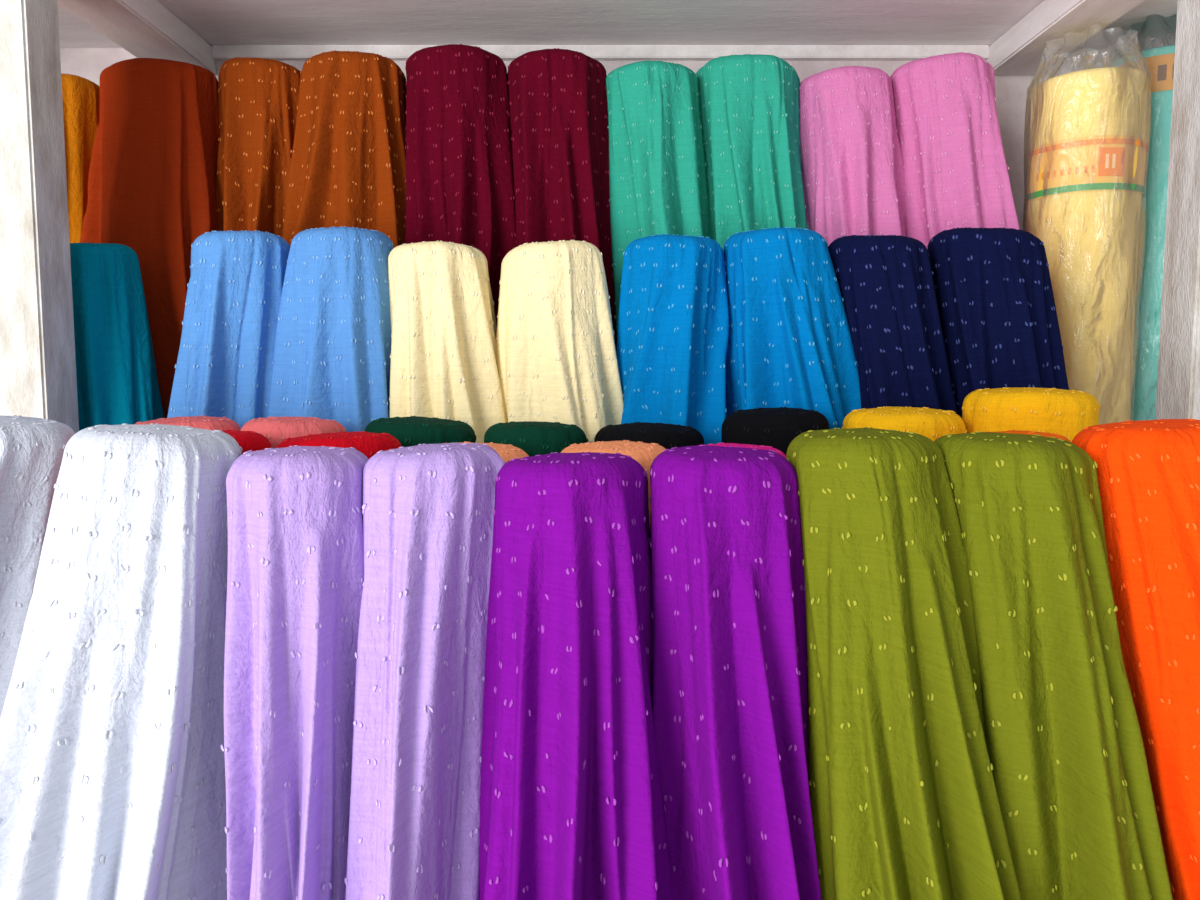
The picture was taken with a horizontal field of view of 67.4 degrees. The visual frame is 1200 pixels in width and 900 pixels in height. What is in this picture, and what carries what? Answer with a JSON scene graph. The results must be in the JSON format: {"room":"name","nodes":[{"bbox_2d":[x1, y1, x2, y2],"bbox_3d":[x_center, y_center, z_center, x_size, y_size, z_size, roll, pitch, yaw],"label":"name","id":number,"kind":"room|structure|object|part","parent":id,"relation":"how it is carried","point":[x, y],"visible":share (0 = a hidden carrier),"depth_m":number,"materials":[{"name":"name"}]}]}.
{"room":"fabric store","nodes":[
{"label":"fabric store","id":0,"kind":"room"},
{"bbox_2d":[60,47,1156,229],"bbox_3d":[0.000,-0.059,2.103,2.900,2.650,0.080,0,5,0],"label":"wall","id":1,"kind":"structure","parent":0,"point":[88,63],"depth_m":1.99,"materials":[{"name":"paint"}]},
{"bbox_3d":[0.000,1.513,-0.370,5.600,0.050,5.400,0,5,0],"label":"floor","id":2,"kind":"structure","parent":0,"visible":0},
{"bbox_2d":[0,0,1199,433],"bbox_3d":[0.000,0.107,1.355,2.700,2.450,1.440,0,5,0],"label":"display shelf","id":3,"kind":"object","parent":2,"relation":"on","point":[38,379],"visible":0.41,"depth_m":1.74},
{"bbox_2d":[0,415,74,717],"bbox_3d":[-0.881,0.384,1.080,0.396,0.847,0.500,2,5,24],"label":"bolt","id":4,"kind":"object","parent":3,"relation":"on","point":[32,449],"visible":0.36,"depth_m":1.05,"materials":[{"name":"white fabric"}]},
{"bbox_3d":[-0.920,0.100,1.439,0.140,2.450,0.090,0,5,0],"label":"post","id":5,"kind":"part","parent":3,"relation":"part of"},
{"bbox_2d":[61,73,99,242],"bbox_3d":[-1.048,-0.360,1.765,0.190,0.731,0.254,1,5,8],"label":"bolt","id":6,"kind":"object","parent":3,"relation":"on","point":[80,95],"visible":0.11,"depth_m":1.71,"materials":[{"name":"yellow fabric"}]},
{"bbox_2d":[70,243,163,430],"bbox_3d":[-0.858,0.026,1.575,0.217,0.773,0.241,0,5,0],"label":"bolt","id":7,"kind":"object","parent":3,"relation":"on","point":[116,372],"visible":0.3,"depth_m":1.53,"materials":[{"name":"teal fabric"}]},
{"bbox_2d":[0,423,241,899],"bbox_3d":[-0.518,0.400,0.929,0.359,0.842,0.472,0,5,0],"label":"bolt","id":8,"kind":"object","parent":3,"relation":"on","point":[113,783],"visible":0.77,"depth_m":0.88,"materials":[{"name":"white fabric"}]},
{"bbox_2d":[80,58,219,417],"bbox_3d":[-0.868,-0.372,1.770,0.306,0.752,0.344,0,5,0],"label":"bolt","id":9,"kind":"object","parent":3,"relation":"on","point":[153,168],"visible":0.51,"depth_m":1.67,"materials":[{"name":"orange fabric"}]},
{"bbox_2d":[134,415,240,430],"bbox_3d":[-0.616,0.366,1.366,0.164,0.833,0.162,0,5,0],"label":"bolt","id":10,"kind":"object","parent":3,"relation":"on","point":[202,422],"visible":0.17,"depth_m":1.29,"materials":[{"name":"fabric"}]},
{"bbox_2d":[167,230,289,427],"bbox_3d":[-0.622,0.026,1.528,0.232,0.783,0.293,0,5,0],"label":"bolt","id":11,"kind":"object","parent":3,"relation":"on","point":[224,366],"visible":0.38,"depth_m":1.45,"materials":[{"name":"blue fabric"}]},
{"bbox_2d":[222,430,271,454],"bbox_3d":[-0.509,0.385,1.202,0.158,0.823,0.159,2,5,22],"label":"bolt","id":12,"kind":"object","parent":3,"relation":"on","point":[247,440],"visible":0.06,"depth_m":1.15,"materials":[{"name":"red fabric"}]},
{"bbox_2d":[216,57,300,236],"bbox_3d":[-0.647,-0.378,1.781,0.230,0.763,0.304,1,5,15],"label":"bolt","id":13,"kind":"object","parent":3,"relation":"on","point":[258,97],"visible":0.35,"depth_m":1.70,"materials":[{"name":"brown fabric"}]},
{"bbox_2d":[240,416,346,448],"bbox_3d":[-0.453,0.365,1.368,0.157,0.833,0.158,0,5,0],"label":"bolt","id":14,"kind":"object","parent":3,"relation":"on","point":[276,430],"visible":0.16,"depth_m":1.27,"materials":[{"name":"fabric"}]},
{"bbox_2d":[221,445,368,899],"bbox_3d":[-0.313,0.410,0.961,0.198,0.816,0.385,0,5,0],"label":"bolt","id":15,"kind":"object","parent":3,"relation":"on","point":[295,570],"visible":0.73,"depth_m":0.91,"materials":[{"name":"purple fabric"}]},
{"bbox_2d":[268,226,392,431],"bbox_3d":[-0.428,0.022,1.527,0.305,0.791,0.261,3,6,28],"label":"bolt","id":16,"kind":"object","parent":3,"relation":"on","point":[332,361],"visible":0.32,"depth_m":1.45,"materials":[{"name":"blue fabric"}]},
{"bbox_2d":[276,431,401,458],"bbox_3d":[-0.339,0.386,1.201,0.167,0.822,0.167,0,5,0],"label":"bolt","id":17,"kind":"object","parent":3,"relation":"on","point":[369,444],"visible":0.12,"depth_m":1.12,"materials":[{"name":"red fabric"}]},
{"bbox_2d":[282,50,405,248],"bbox_3d":[-0.481,-0.377,1.767,0.311,0.763,0.325,-2,5,-22],"label":"bolt","id":18,"kind":"object","parent":3,"relation":"on","point":[347,168],"visible":0.38,"depth_m":1.68,"materials":[{"name":"brown fabric"}]},
{"bbox_2d":[365,416,476,446],"bbox_3d":[-0.266,0.366,1.367,0.167,0.833,0.166,0,5,0],"label":"bolt","id":19,"kind":"object","parent":3,"relation":"on","point":[413,430],"visible":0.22,"depth_m":1.28,"materials":[{"name":"green fabric"}]},
{"bbox_2d":[344,443,504,899],"bbox_3d":[-0.192,0.409,0.948,0.186,0.820,0.433,1,5,8],"label":"bolt","id":20,"kind":"object","parent":3,"relation":"on","point":[428,509],"visible":0.84,"depth_m":0.91,"materials":[{"name":"purple fabric"}]},
{"bbox_2d":[388,241,505,442],"bbox_3d":[-0.242,0.036,1.512,0.244,0.764,0.287,0,5,0],"label":"bolt","id":21,"kind":"object","parent":3,"relation":"on","point":[443,365],"visible":0.41,"depth_m":1.45,"materials":[{"name":"beige fabric"}]},
{"bbox_2d":[405,44,515,325],"bbox_3d":[-0.261,-0.382,1.746,0.248,0.776,0.298,0,5,0],"label":"bolt","id":22,"kind":"object","parent":3,"relation":"on","point":[459,179],"visible":0.51,"depth_m":1.67,"materials":[{"name":"red fabric"}]},
{"bbox_2d":[460,442,528,462],"bbox_3d":[-0.159,0.393,1.203,0.148,0.806,0.149,0,5,0],"label":"bolt","id":23,"kind":"object","parent":3,"relation":"on","point":[508,452],"visible":0.05,"depth_m":1.15,"materials":[{"name":"orange fabric"}]},
{"bbox_2d":[484,421,587,456],"bbox_3d":[-0.096,0.369,1.368,0.161,0.826,0.158,0,5,0],"label":"bolt","id":24,"kind":"object","parent":3,"relation":"on","point":[534,438],"visible":0.16,"depth_m":1.27,"materials":[{"name":"green fabric"}]},
{"bbox_2d":[496,240,623,442],"bbox_3d":[-0.065,0.034,1.520,0.276,0.767,0.260,4,6,37],"label":"bolt","id":25,"kind":"object","parent":3,"relation":"on","point":[556,358],"visible":0.4,"depth_m":1.45,"materials":[{"name":"beige fabric"}]},
{"bbox_2d":[507,48,616,349],"bbox_3d":[-0.060,-0.377,1.758,0.258,0.766,0.312,0,5,0],"label":"bolt","id":26,"kind":"object","parent":3,"relation":"on","point":[558,103],"visible":0.44,"depth_m":1.67,"materials":[{"name":"red fabric"}]},
{"bbox_2d":[479,452,672,899],"bbox_3d":[-0.030,0.414,0.943,0.264,0.811,0.474,0,5,-3],"label":"bolt","id":27,"kind":"object","parent":3,"relation":"on","point":[572,807],"visible":0.94,"depth_m":0.89,"materials":[{"name":"purple fabric"}]},
{"bbox_3d":[0.002,-0.875,1.981,1.703,0.027,0.020,0,5,0],"label":"rail","id":28,"kind":"part","parent":3,"relation":"part of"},
{"bbox_2d":[561,440,665,526],"bbox_3d":[0.019,0.392,1.203,0.155,0.809,0.156,0,5,0],"label":"bolt","id":29,"kind":"object","parent":3,"relation":"on","point":[644,454],"visible":0.18,"depth_m":1.12,"materials":[{"name":"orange fabric"}]},
{"bbox_2d":[594,422,703,448],"bbox_3d":[0.071,0.370,1.367,0.169,0.824,0.168,0,5,0],"label":"bolt","id":30,"kind":"object","parent":3,"relation":"on","point":[669,436],"visible":0.19,"depth_m":1.28,"materials":[{"name":"black fabric"}]},
{"bbox_2d":[606,60,712,337],"bbox_3d":[0.130,-0.370,1.764,0.275,0.749,0.258,4,7,40],"label":"bolt","id":31,"kind":"object","parent":3,"relation":"on","point":[658,183],"visible":0.53,"depth_m":1.68,"materials":[{"name":"green fabric"}]},
{"bbox_2d":[616,234,728,444],"bbox_3d":[0.121,0.030,1.509,0.243,0.777,0.298,0,5,0],"label":"bolt","id":32,"kind":"object","parent":3,"relation":"on","point":[673,334],"visible":0.44,"depth_m":1.45,"materials":[{"name":"blue fabric"}]},
{"bbox_2d":[650,445,821,899],"bbox_3d":[0.154,0.412,0.942,0.229,0.816,0.456,0,5,0],"label":"bolt","id":33,"kind":"object","parent":3,"relation":"on","point":[730,697],"visible":0.91,"depth_m":0.91,"materials":[{"name":"purple fabric"}]},
{"bbox_2d":[698,443,785,457],"bbox_3d":[0.177,0.394,1.202,0.142,0.806,0.144,0,5,0],"label":"bolt","id":34,"kind":"object","parent":3,"relation":"on","point":[762,447],"visible":0.13,"depth_m":1.16,"materials":[{"name":"fabric"}]},
{"bbox_2d":[696,54,807,251],"bbox_3d":[0.306,-0.376,1.766,0.272,0.762,0.280,4,6,36],"label":"bolt","id":35,"kind":"object","parent":3,"relation":"on","point":[749,110],"visible":0.41,"depth_m":1.67,"materials":[{"name":"green fabric"}]},
{"bbox_2d":[721,407,828,454],"bbox_3d":[0.259,0.359,1.368,0.164,0.846,0.161,0,5,0],"label":"bolt","id":36,"kind":"object","parent":3,"relation":"on","point":[776,428],"visible":0.19,"depth_m":1.27,"materials":[{"name":"black fabric"}]},
{"bbox_2d":[723,227,860,428],"bbox_3d":[0.341,0.022,1.526,0.302,0.789,0.301,-2,5,-21],"label":"bolt","id":37,"kind":"object","parent":3,"relation":"on","point":[790,344],"visible":0.41,"depth_m":1.45,"materials":[{"name":"blue fabric"}]},
{"bbox_2d":[799,66,905,245],"bbox_3d":[0.527,-0.367,1.772,0.278,0.742,0.275,-5,7,-42],"label":"bolt","id":38,"kind":"object","parent":3,"relation":"on","point":[852,164],"visible":0.44,"depth_m":1.68,"materials":[{"name":"pink fabric"}]},
{"bbox_2d":[828,235,957,414],"bbox_3d":[0.510,0.027,1.536,0.251,0.778,0.257,0,5,0],"label":"bolt","id":39,"kind":"object","parent":3,"relation":"on","point":[886,283],"visible":0.29,"depth_m":1.45,"materials":[{"name":"blue fabric"}]},
{"bbox_2d":[786,427,1021,899],"bbox_3d":[0.337,0.404,0.909,0.260,0.836,0.493,0,5,0],"label":"bolt","id":40,"kind":"object","parent":3,"relation":"on","point":[905,805],"visible":0.89,"depth_m":0.88,"materials":[{"name":"green fabric"}]},
{"bbox_2d":[842,406,966,441],"bbox_3d":[0.447,0.359,1.366,0.182,0.847,0.182,0,5,0],"label":"bolt","id":41,"kind":"object","parent":3,"relation":"on","point":[933,424],"visible":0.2,"depth_m":1.27,"materials":[{"name":"yellow fabric"}]},
{"bbox_2d":[890,52,1019,247],"bbox_3d":[0.700,-0.375,1.767,0.278,0.759,0.278,2,5,22],"label":"bolt","id":42,"kind":"object","parent":3,"relation":"on","point":[956,171],"visible":0.43,"depth_m":1.67,"materials":[{"name":"pink fabric"}]},
{"bbox_2d":[927,227,1068,417],"bbox_3d":[0.676,0.023,1.526,0.234,0.788,0.303,0,5,0],"label":"bolt","id":43,"kind":"object","parent":3,"relation":"on","point":[993,286],"visible":0.37,"depth_m":1.45,"materials":[{"name":"blue fabric"}]},
{"bbox_2d":[984,430,1070,441],"bbox_3d":[0.528,0.385,1.204,0.160,0.823,0.161,2,5,23],"label":"bolt","id":44,"kind":"object","parent":3,"relation":"on","point":[1045,434],"visible":0.08,"depth_m":1.14,"materials":[{"name":"fabric"}]},
{"bbox_2d":[962,387,1100,441],"bbox_3d":[0.632,0.344,1.364,0.188,0.876,0.184,0,5,0],"label":"bolt","id":45,"kind":"object","parent":3,"relation":"on","point":[1066,413],"visible":0.2,"depth_m":1.26,"materials":[{"name":"yellow fabric"}]},
{"bbox_2d":[934,431,1172,899],"bbox_3d":[0.488,0.403,0.954,0.264,0.832,0.453,0,5,0],"label":"bolt","id":46,"kind":"object","parent":3,"relation":"on","point":[1065,746],"visible":0.76,"depth_m":0.89,"materials":[{"name":"green fabric"}]},
{"bbox_2d":[1023,27,1150,424],"bbox_3d":[0.946,-0.395,1.772,0.218,0.798,0.218,-2,6,-25],"label":"roll","id":47,"kind":"object","parent":3,"relation":"on","point":[1087,136],"visible":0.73,"depth_m":1.69,"materials":[{"name":"fabric"}]},
{"bbox_2d":[1071,419,1199,899],"bbox_3d":[0.691,0.393,0.965,0.292,0.848,0.472,-2,5,-20],"label":"bolt","id":48,"kind":"object","parent":3,"relation":"on","point":[1148,471],"visible":0.49,"depth_m":0.92,"materials":[{"name":"orange fabric"}]},
{"bbox_2d":[1106,16,1175,420],"bbox_3d":[1.165,-0.450,1.898,0.218,0.885,0.218,0,5,0],"label":"roll","id":49,"kind":"object","parent":3,"relation":"on","point":[1160,60],"visible":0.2,"depth_m":1.81,"materials":[{"name":"fabric"}]},
{"bbox_3d":[0.973,0.100,1.439,0.135,2.450,0.090,0,5,0],"label":"post","id":50,"kind":"part","parent":3,"relation":"part of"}
]}

